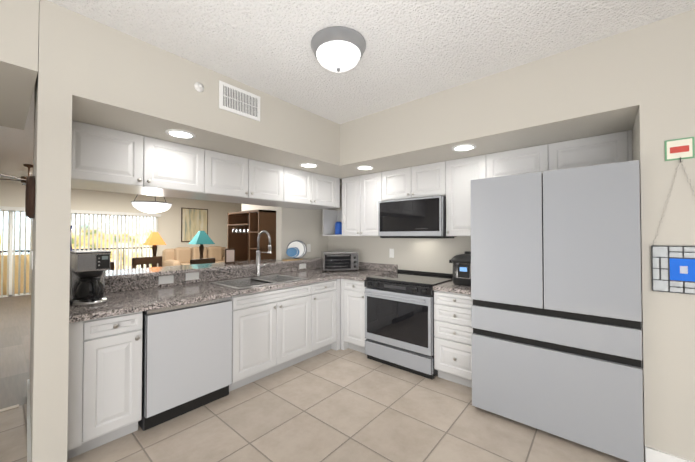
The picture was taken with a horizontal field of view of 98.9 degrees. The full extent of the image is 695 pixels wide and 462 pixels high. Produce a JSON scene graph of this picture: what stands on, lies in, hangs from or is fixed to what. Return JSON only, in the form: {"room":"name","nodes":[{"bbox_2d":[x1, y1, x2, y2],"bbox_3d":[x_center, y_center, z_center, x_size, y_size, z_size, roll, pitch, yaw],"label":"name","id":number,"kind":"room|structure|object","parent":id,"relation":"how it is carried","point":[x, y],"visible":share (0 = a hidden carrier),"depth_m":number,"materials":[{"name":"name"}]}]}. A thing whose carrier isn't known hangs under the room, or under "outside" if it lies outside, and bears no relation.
{"room":"kitchen","nodes":[
{"label":"kitchen","id":0,"kind":"room"},
{"bbox_2d":[0,294,30,408],"bbox_3d":[-4.916,1.506,5.411,7.240,0.050,13.000,-1,-1,40],"label":"floor","id":1,"kind":"structure","parent":0,"point":[15,322],"depth_m":3.65,"materials":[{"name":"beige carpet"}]},
{"bbox_2d":[105,261,114,270],"bbox_3d":[-3.115,0.914,3.555,0.440,1.075,0.440,-1,-1,40],"label":"dining chair","id":2,"kind":"object","parent":1,"relation":"on","point":[112,265],"visible":0.08,"depth_m":3.58,"materials":[{"name":"brown wood"}]},
{"bbox_2d":[132,256,161,268],"bbox_3d":[-3.174,0.930,4.565,0.440,1.075,0.440,-1,-1,30],"label":"dining chair","id":3,"kind":"object","parent":1,"relation":"on","point":[142,261],"visible":0.27,"depth_m":4.45,"materials":[{"name":"brown wood"}]},
{"bbox_2d":[162,246,226,266],"bbox_3d":[-4.628,1.022,9.453,0.960,1.040,1.990,-1,-1,40],"label":"recliner sofa","id":4,"kind":"object","parent":1,"relation":"on","point":[178,256],"visible":0.35,"depth_m":9.19,"materials":[{"name":"beige fabric"}]},
{"bbox_2d":[190,258,214,264],"bbox_3d":[-1.822,0.922,4.069,0.440,1.075,0.440,0,-1,20],"label":"dining chair","id":5,"kind":"object","parent":1,"relation":"on","point":[203,261],"visible":0.08,"depth_m":4.12,"materials":[{"name":"brown wood"}]},
{"bbox_2d":[227,210,275,260],"bbox_3d":[-1.850,0.556,5.799,1.120,1.860,0.447,-1,-1,40],"label":"bar cabinet","id":6,"kind":"object","parent":1,"relation":"on","point":[245,229],"visible":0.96,"depth_m":5.55,"materials":[{"name":"brown wood"}]},
{"bbox_2d":[0,0,38,129],"bbox_3d":[-4.019,-1.082,-0.124,1.360,0.405,5.683,-1,-1,40],"label":"wall","id":7,"kind":"structure","parent":0,"point":[19,27],"depth_m":1.58,"materials":[{"name":"grey paint"}]},
{"bbox_2d":[30,0,73,461],"bbox_3d":[-2.210,0.090,2.141,1.570,2.680,0.135,-1,-1,40],"label":"column","id":8,"kind":"structure","parent":0,"point":[50,292],"depth_m":1.63,"materials":[{"name":"grey paint"}]},
{"bbox_2d":[25,176,34,218],"bbox_3d":[-2.006,-0.214,1.883,0.270,0.270,0.035,-1,-1,40],"label":"wall clock","id":9,"kind":"object","parent":8,"relation":"attached to","point":[30,199],"visible":0.98,"depth_m":1.82,"materials":[{"name":"brown wood"}]},
{"bbox_2d":[31,251,32,269],"bbox_3d":[-2.134,0.198,2.013,0.070,0.120,0.005,-1,-1,40],"label":"switch plate","id":10,"kind":"object","parent":8,"relation":"attached to","point":[32,260],"visible":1,"depth_m":2.00,"materials":[{"name":"white plastic"}]},
{"bbox_2d":[0,180,241,266],"bbox_3d":[-7.270,0.172,7.441,0.150,2.680,13.000,-1,-1,40],"label":"wall","id":11,"kind":"structure","parent":0,"point":[12,193],"depth_m":9.15,"materials":[{"name":"beige paint"}]},
{"bbox_2d":[0,206,31,296],"label":"vertical blinds","id":12,"kind":"object","parent":11,"relation":"attached to","point":[2,208],"depth_m":6.82,"materials":[{"name":"white"}]},
{"bbox_2d":[0,211,154,294],"bbox_3d":[-7.136,0.519,7.585,0.001,1.900,3.980,-1,-1,40],"label":"window","id":13,"kind":"structure","parent":11,"relation":"in","point":[22,251],"depth_m":7.71,"materials":[{"name":"white"}]},
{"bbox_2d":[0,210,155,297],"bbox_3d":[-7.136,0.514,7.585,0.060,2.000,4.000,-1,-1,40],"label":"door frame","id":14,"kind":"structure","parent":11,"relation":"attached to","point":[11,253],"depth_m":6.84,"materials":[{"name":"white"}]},
{"bbox_2d":[70,210,160,269],"label":"vertical blinds","id":15,"kind":"object","parent":11,"relation":"attached to","point":[80,212],"depth_m":8.27,"materials":[{"name":"white"}]},
{"bbox_2d":[181,208,207,241],"bbox_3d":[-5.066,-0.196,9.884,0.036,1.110,0.850,-1,-1,40],"label":"painting","id":16,"kind":"object","parent":11,"relation":"attached to","point":[194,221],"visible":0.73,"depth_m":9.80,"materials":[{"name":"beige paint"}]},
{"bbox_2d":[143,232,165,266],"bbox_3d":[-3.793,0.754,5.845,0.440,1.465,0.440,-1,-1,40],"label":"table lamp","id":17,"kind":"object","parent":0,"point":[154,239],"visible":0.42,"depth_m":5.81,"materials":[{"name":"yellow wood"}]},
{"bbox_2d":[71,188,275,206],"bbox_3d":[-1.687,-0.552,3.280,0.120,0.400,2.260,-1,-1,40],"label":"wall","id":18,"kind":"structure","parent":0,"point":[163,196],"depth_m":3.07,"materials":[{"name":"grey paint"}]},
{"bbox_2d":[71,120,206,198],"bbox_3d":[-1.847,-0.558,2.567,0.557,0.410,0.964,-1,-1,40],"label":"upper cabinet","id":19,"kind":"object","parent":18,"relation":"attached to","point":[107,159],"depth_m":2.37,"materials":[{"name":"white wood"}]},
{"bbox_2d":[191,150,286,204],"bbox_3d":[-1.241,-0.548,3.278,0.557,0.410,0.904,-1,-1,40],"label":"upper cabinet","id":20,"kind":"object","parent":18,"relation":"attached to","point":[230,178],"depth_m":3.09,"materials":[{"name":"white wood"}]},
{"bbox_2d":[259,167,338,209],"bbox_3d":[-0.660,-0.537,3.958,0.557,0.410,0.884,-1,-1,40],"label":"upper cabinet","id":21,"kind":"object","parent":18,"relation":"attached to","point":[305,190],"depth_m":3.79,"materials":[{"name":"white wood"}]},
{"bbox_2d":[188,231,214,258],"bbox_3d":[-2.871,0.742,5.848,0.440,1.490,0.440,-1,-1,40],"label":"table lamp","id":22,"kind":"object","parent":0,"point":[201,238],"visible":0.27,"depth_m":5.80,"materials":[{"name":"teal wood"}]},
{"bbox_2d":[276,207,327,259],"bbox_3d":[-0.655,-0.146,4.483,0.120,1.175,0.920,-1,-1,40],"label":"wall pier","id":23,"kind":"object","parent":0,"point":[305,226],"visible":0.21,"depth_m":4.35,"materials":[{"name":"grey paint"}]},
{"bbox_2d":[307,244,310,251],"bbox_3d":[-0.581,0.255,4.466,0.005,0.120,0.070,-1,-1,40],"label":"electrical outlet plate","id":24,"kind":"object","parent":23,"relation":"attached to","point":[308,245],"depth_m":4.47,"materials":[{"name":"white plastic"}]},
{"bbox_2d":[0,348,627,461],"bbox_3d":[0.295,1.403,-1.268,9.360,0.050,9.600,-1,-1,40],"label":"floor","id":25,"kind":"structure","parent":0,"point":[345,405],"depth_m":2.15,"materials":[{"name":"beige tile"}]},
{"bbox_2d":[0,404,18,412],"bbox_3d":[-4.535,1.398,0.278,0.055,0.008,5.682,-1,-1,40],"label":"threshold strip","id":26,"kind":"object","parent":25,"relation":"on","point":[9,408],"depth_m":2.39,"materials":[{"name":"beige wood"}]},
{"bbox_2d":[67,311,142,459],"bbox_3d":[-1.840,0.996,2.167,0.775,0.870,0.401,-1,-1,40],"label":"base cabinet","id":27,"kind":"object","parent":25,"relation":"on","point":[105,382],"visible":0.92,"depth_m":1.93,"materials":[{"name":"white wood"}]},
{"bbox_2d":[138,297,232,430],"bbox_3d":[-1.496,1.003,2.587,0.751,0.868,0.644,-1,-1,40],"label":"dishwasher","id":28,"kind":"object","parent":25,"relation":"on","point":[186,358],"visible":0.71,"depth_m":2.29,"materials":[{"name":"grey metal"}]},
{"bbox_2d":[229,284,310,391],"bbox_3d":[-0.974,1.011,3.182,0.775,0.870,0.930,-1,-1,40],"label":"base cabinet","id":29,"kind":"object","parent":25,"relation":"on","point":[271,331],"visible":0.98,"depth_m":2.89,"materials":[{"name":"white wood"}]},
{"bbox_2d":[306,279,339,358],"bbox_3d":[-0.517,1.019,3.717,0.775,0.870,0.478,-1,-1,40],"label":"base cabinet","id":30,"kind":"object","parent":25,"relation":"on","point":[325,315],"visible":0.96,"depth_m":3.47,"materials":[{"name":"white wood"}]},
{"bbox_2d":[340,279,365,352],"bbox_3d":[-0.004,1.024,4.034,1.145,0.870,0.725,-1,-1,40],"label":"base cabinet","id":31,"kind":"object","parent":25,"relation":"on","point":[352,315],"visible":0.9,"depth_m":3.55,"materials":[{"name":"white wood"}]},
{"bbox_2d":[69,268,368,322],"bbox_3d":[-0.941,0.557,3.231,0.773,0.040,3.176,-1,-1,40],"label":"countertop","id":32,"kind":"structure","parent":31,"relation":"on","point":[127,302],"depth_m":2.46,"materials":[{"name":"grey stone"}]},
{"bbox_2d":[69,250,110,305],"bbox_3d":[-1.883,0.332,2.171,0.288,0.375,0.200,-1,-1,40],"label":"coffee maker","id":33,"kind":"object","parent":32,"relation":"on","point":[89,263],"visible":0.83,"depth_m":2.10,"materials":[{"name":"silver metal"}]},
{"bbox_2d":[75,277,104,300],"bbox_3d":[-1.825,0.416,2.120,0.226,0.152,0.160,-1,-1,40],"label":"coffee carafe","id":34,"kind":"object","parent":33,"relation":"in","point":[90,289],"visible":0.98,"depth_m":2.08,"materials":[{"name":"black glass"}]},
{"bbox_2d":[209,274,307,289],"bbox_3d":[-0.925,0.639,3.176,0.564,0.225,0.844,-1,-1,40],"label":"double-bowl sink","id":35,"kind":"object","parent":32,"relation":"in","point":[245,283],"visible":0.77,"depth_m":3.26,"materials":[{"name":"silver metal"}]},
{"bbox_2d":[256,230,271,275],"bbox_3d":[-0.943,0.261,3.475,0.282,0.540,0.142,-1,-1,40],"label":"spring faucet","id":36,"kind":"object","parent":32,"relation":"on","point":[258,266],"visible":1,"depth_m":3.49,"materials":[{"name":"silver metal"}]},
{"bbox_2d":[321,251,358,271],"bbox_3d":[-0.111,0.420,4.161,0.490,0.260,0.338,0,-1,-12],"label":"toaster oven","id":37,"kind":"object","parent":32,"relation":"on","point":[338,260],"visible":1,"depth_m":4.02,"materials":[{"name":"silver metal"}]},
{"bbox_2d":[341,270,391,281],"bbox_3d":[0.290,0.565,3.790,0.373,0.040,0.727,-1,-1,40],"label":"countertop","id":38,"kind":"structure","parent":31,"relation":"on","point":[357,276],"depth_m":3.72,"materials":[{"name":"grey stone"}]},
{"bbox_2d":[364,269,452,379],"bbox_3d":[0.718,0.974,3.371,0.806,0.950,0.798,-1,-1,40],"label":"range","id":39,"kind":"object","parent":25,"relation":"on","point":[399,318],"visible":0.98,"depth_m":3.10,"materials":[{"name":"silver metal"}]},
{"bbox_2d":[434,290,472,387],"bbox_3d":[1.212,1.008,2.996,0.423,0.870,0.725,-1,-1,40],"label":"base cabinet","id":40,"kind":"object","parent":25,"relation":"on","point":[453,330],"visible":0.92,"depth_m":2.77,"materials":[{"name":"white wood"}]},
{"bbox_2d":[433,280,470,294],"bbox_3d":[1.217,0.553,3.001,0.433,0.040,0.723,-1,-1,40],"label":"countertop","id":41,"kind":"structure","parent":40,"relation":"on","point":[448,286],"depth_m":2.79,"materials":[{"name":"grey stone"}]},
{"bbox_2d":[449,251,470,285],"bbox_3d":[1.228,0.370,2.999,0.390,0.325,0.343,-1,-1,40],"label":"pressure cooker","id":42,"kind":"object","parent":41,"relation":"on","point":[461,266],"visible":0.62,"depth_m":2.89,"materials":[{"name":"black plastic"}]},
{"bbox_2d":[470,160,643,461],"bbox_3d":[1.673,0.510,2.437,0.984,1.850,0.935,-1,-1,40],"label":"refrigerator","id":43,"kind":"object","parent":25,"relation":"on","point":[556,319],"visible":1,"depth_m":2.01,"materials":[{"name":"grey metal"}]},
{"bbox_2d":[0,0,694,179],"bbox_3d":[-1.355,-1.296,2.416,16.600,0.100,13.000,-1,-1,40],"label":"ceiling","id":44,"kind":"structure","parent":0,"point":[416,49],"depth_m":1.93,"materials":[{"name":"white paint"}]},
{"bbox_2d":[0,164,32,184],"bbox_3d":[-5.805,-1.025,5.423,1.225,0.350,1.283,-1,-1,40],"label":"room ceiling fan","id":45,"kind":"object","parent":44,"relation":"hanging from","point":[22,179],"visible":0.58,"depth_m":5.30,"materials":[{"name":"brown wood"}]},
{"bbox_2d":[131,196,171,212],"bbox_3d":[-2.624,-0.731,4.003,0.459,0.980,0.459,-1,-1,40],"label":"pendant chandelier","id":46,"kind":"object","parent":44,"relation":"hanging from","point":[155,206],"visible":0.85,"depth_m":3.85,"materials":[{"name":"white glass"}]},
{"bbox_2d":[311,26,365,72],"bbox_3d":[-0.061,-1.163,2.006,0.369,0.179,0.369,-1,-1,40],"label":"ceiling lamp","id":47,"kind":"object","parent":44,"relation":"attached to","point":[338,49],"visible":1,"depth_m":1.90,"materials":[{"name":"white glass"}]},
{"bbox_2d":[72,12,638,183],"bbox_3d":[-0.045,-1.005,2.490,3.652,0.480,3.180,-1,-1,40],"label":"soffit","id":48,"kind":"structure","parent":0,"point":[123,82],"depth_m":2.26,"materials":[{"name":"grey paint"}]},
{"bbox_2d":[165,129,195,138],"bbox_3d":[-1.315,-0.762,2.347,0.209,0.010,0.209,-1,-1,40],"label":"recessed light","id":49,"kind":"object","parent":48,"relation":"in","point":[178,133],"depth_m":2.34,"materials":[{"name":"white"}]},
{"bbox_2d":[194,82,203,91],"bbox_3d":[-1.101,-1.079,2.222,0.036,0.070,0.070,-1,-1,40],"label":"sprinkler head","id":50,"kind":"object","parent":48,"relation":"attached to","point":[198,86],"visible":1,"depth_m":2.21},
{"bbox_2d":[219,80,259,121],"bbox_3d":[-0.889,-1.075,2.481,0.017,0.220,0.370,-1,-1,40],"label":"ceiling vent","id":51,"kind":"object","parent":48,"relation":"in","point":[236,100],"visible":1,"depth_m":2.46,"materials":[{"name":"white metal"}]},
{"bbox_2d":[300,163,317,167],"bbox_3d":[-0.440,-0.746,3.388,0.209,0.010,0.209,-1,-1,40],"label":"recessed light","id":52,"kind":"object","parent":48,"relation":"in","point":[308,165],"depth_m":3.39,"materials":[{"name":"white"}]},
{"bbox_2d":[356,165,373,169],"bbox_3d":[0.203,-0.744,3.510,0.209,0.010,0.209,-1,-1,40],"label":"recessed light","id":53,"kind":"object","parent":48,"relation":"in","point":[365,167],"depth_m":3.49,"materials":[{"name":"white"}]},
{"bbox_2d":[452,144,475,150],"bbox_3d":[1.060,-0.756,2.713,0.209,0.010,0.209,-1,-1,40],"label":"recessed light","id":54,"kind":"object","parent":48,"relation":"in","point":[464,147],"depth_m":2.70,"materials":[{"name":"white"}]},
{"bbox_2d":[242,184,470,273],"bbox_3d":[0.067,0.127,4.546,6.172,2.680,0.120,-1,-1,40],"label":"wall","id":55,"kind":"structure","parent":0,"point":[436,255],"depth_m":3.88,"materials":[{"name":"grey paint"}]},
{"bbox_2d":[105,261,320,292],"bbox_3d":[-1.226,0.483,3.475,0.023,0.113,3.176,-1,-1,40],"label":"backsplash","id":56,"kind":"structure","parent":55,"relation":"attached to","point":[119,285],"depth_m":3.14,"materials":[{"name":"grey stone"}]},
{"bbox_2d":[158,275,173,284],"bbox_3d":[-1.739,0.468,2.855,0.005,0.077,0.130,-1,-1,40],"label":"electrical outlet plate","id":57,"kind":"object","parent":56,"relation":"attached to","point":[168,279],"depth_m":2.86,"materials":[{"name":"white plastic"}]},
{"bbox_2d":[185,272,198,280],"bbox_3d":[-1.584,0.461,3.037,0.005,0.075,0.130,-1,-1,40],"label":"electrical outlet plate","id":58,"kind":"object","parent":56,"relation":"attached to","point":[194,275],"depth_m":3.04,"materials":[{"name":"white plastic"}]},
{"bbox_2d":[299,263,305,268],"bbox_3d":[-0.627,0.491,4.160,0.005,0.070,0.120,-1,-1,40],"label":"electrical outlet plate","id":59,"kind":"object","parent":56,"relation":"attached to","point":[301,266],"depth_m":4.15,"materials":[{"name":"white plastic"}]},
{"bbox_2d":[339,172,382,235],"bbox_3d":[0.281,-0.335,4.066,0.670,0.810,0.337,-1,-1,40],"label":"upper cabinet","id":60,"kind":"object","parent":55,"relation":"attached to","point":[362,196],"depth_m":3.93,"materials":[{"name":"white wood"}]},
{"bbox_2d":[335,222,341,234],"bbox_3d":[-0.096,-0.042,4.386,0.205,0.190,0.110,-1,-1,40],"label":"tin","id":61,"kind":"object","parent":60,"relation":"in","point":[338,228],"visible":0.62,"depth_m":4.37,"materials":[{"name":"blue metal"}]},
{"bbox_2d":[359,262,397,271],"bbox_3d":[0.234,0.496,4.303,1.123,0.113,0.020,-1,-1,40],"label":"backsplash","id":62,"kind":"structure","parent":55,"relation":"attached to","point":[362,265],"depth_m":4.12,"materials":[{"name":"grey stone"}]},
{"bbox_2d":[389,249,393,257],"bbox_3d":[0.595,0.299,4.009,0.070,0.120,0.005,-1,-1,40],"label":"electrical outlet plate","id":63,"kind":"object","parent":55,"relation":"attached to","point":[391,251],"depth_m":4.01,"materials":[{"name":"white plastic"}]},
{"bbox_2d":[383,161,446,200],"bbox_3d":[0.847,-0.563,3.586,0.820,0.370,0.337,-1,-1,40],"label":"upper cabinet","id":64,"kind":"object","parent":55,"relation":"attached to","point":[427,180],"depth_m":3.42,"materials":[{"name":"white wood"}]},
{"bbox_2d":[378,195,456,237],"bbox_3d":[0.820,-0.142,3.546,0.804,0.453,0.424,-1,-1,40],"label":"over-the-range microwave","id":65,"kind":"object","parent":64,"relation":"attached to","point":[422,217],"visible":1,"depth_m":3.34,"materials":[{"name":"grey metal"}]},
{"bbox_2d":[446,154,486,235],"bbox_3d":[1.316,-0.349,3.183,0.411,0.810,0.337,-1,-1,40],"label":"upper cabinet","id":66,"kind":"object","parent":55,"relation":"attached to","point":[460,172],"depth_m":3.08,"materials":[{"name":"white wood"}]},
{"bbox_2d":[487,130,631,177],"bbox_3d":[1.868,-0.611,2.716,1.040,0.300,0.337,-1,-1,40],"label":"upper cabinet","id":67,"kind":"object","parent":55,"relation":"attached to","point":[613,147],"depth_m":2.53,"materials":[{"name":"white wood"}]},
{"bbox_2d":[632,9,694,461],"bbox_3d":[4.225,0.063,0.407,5.528,2.680,1.020,-1,-1,40],"label":"wall","id":68,"kind":"structure","parent":0,"point":[666,110],"depth_m":1.75,"materials":[{"name":"grey paint"}]},
{"bbox_2d":[27,379,692,461],"bbox_3d":[1.568,1.338,0.387,9.570,0.130,2.431,-1,-1,40],"label":"baseboard","id":69,"kind":"structure","parent":68,"relation":"attached to","point":[653,455],"depth_m":1.76,"materials":[{"name":"white wood"}]},
{"bbox_2d":[651,157,694,294],"bbox_3d":[1.913,-0.036,1.698,0.256,0.785,0.020,-1,-1,40],"label":"stained glass","id":70,"kind":"object","parent":68,"relation":"attached to","point":[672,269],"visible":1,"depth_m":1.72,"materials":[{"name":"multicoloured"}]},
{"bbox_2d":[665,137,694,160],"bbox_3d":[1.910,-0.472,1.713,0.115,0.120,0.008,-1,-1,40],"label":"sign plaque","id":71,"kind":"object","parent":68,"relation":"attached to","point":[682,148],"visible":1,"depth_m":1.71,"materials":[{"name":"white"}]},
{"bbox_3d":[-1.335,0.939,3.561,0.260,1.025,3.180,-1,-1,40],"label":"wall","id":72,"kind":"structure","parent":0,"visible":0},
{"bbox_2d":[105,257,320,279],"bbox_3d":[-1.374,0.409,3.601,0.520,0.034,3.175,-1,-1,40],"label":"bar","id":73,"kind":"object","parent":72,"relation":"on","point":[137,272],"visible":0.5,"depth_m":3.11,"materials":[{"name":"grey stone"}]},
{"bbox_2d":[70,225,72,250],"bbox_3d":[-2.325,0.164,2.459,0.128,0.420,0.128,-1,-1,40],"label":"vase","id":74,"kind":"object","parent":73,"relation":"on","point":[71,226],"visible":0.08,"depth_m":2.47,"materials":[{"name":"clear glass"}]},
{"bbox_2d":[225,248,234,263],"bbox_3d":[-1.423,0.302,3.606,0.018,0.180,0.130,-1,-1,40],"label":"photo frame","id":75,"kind":"object","parent":73,"relation":"on","point":[229,255],"visible":1,"depth_m":3.60,"materials":[{"name":"brown wood"}]},
{"bbox_2d":[283,241,306,260],"bbox_3d":[-0.745,0.266,4.119,0.201,0.266,0.319,-1,-1,40],"label":"plate","id":76,"kind":"object","parent":73,"relation":"on","point":[297,250],"visible":1,"depth_m":4.13,"materials":[{"name":"white ceramic"}]}
]}

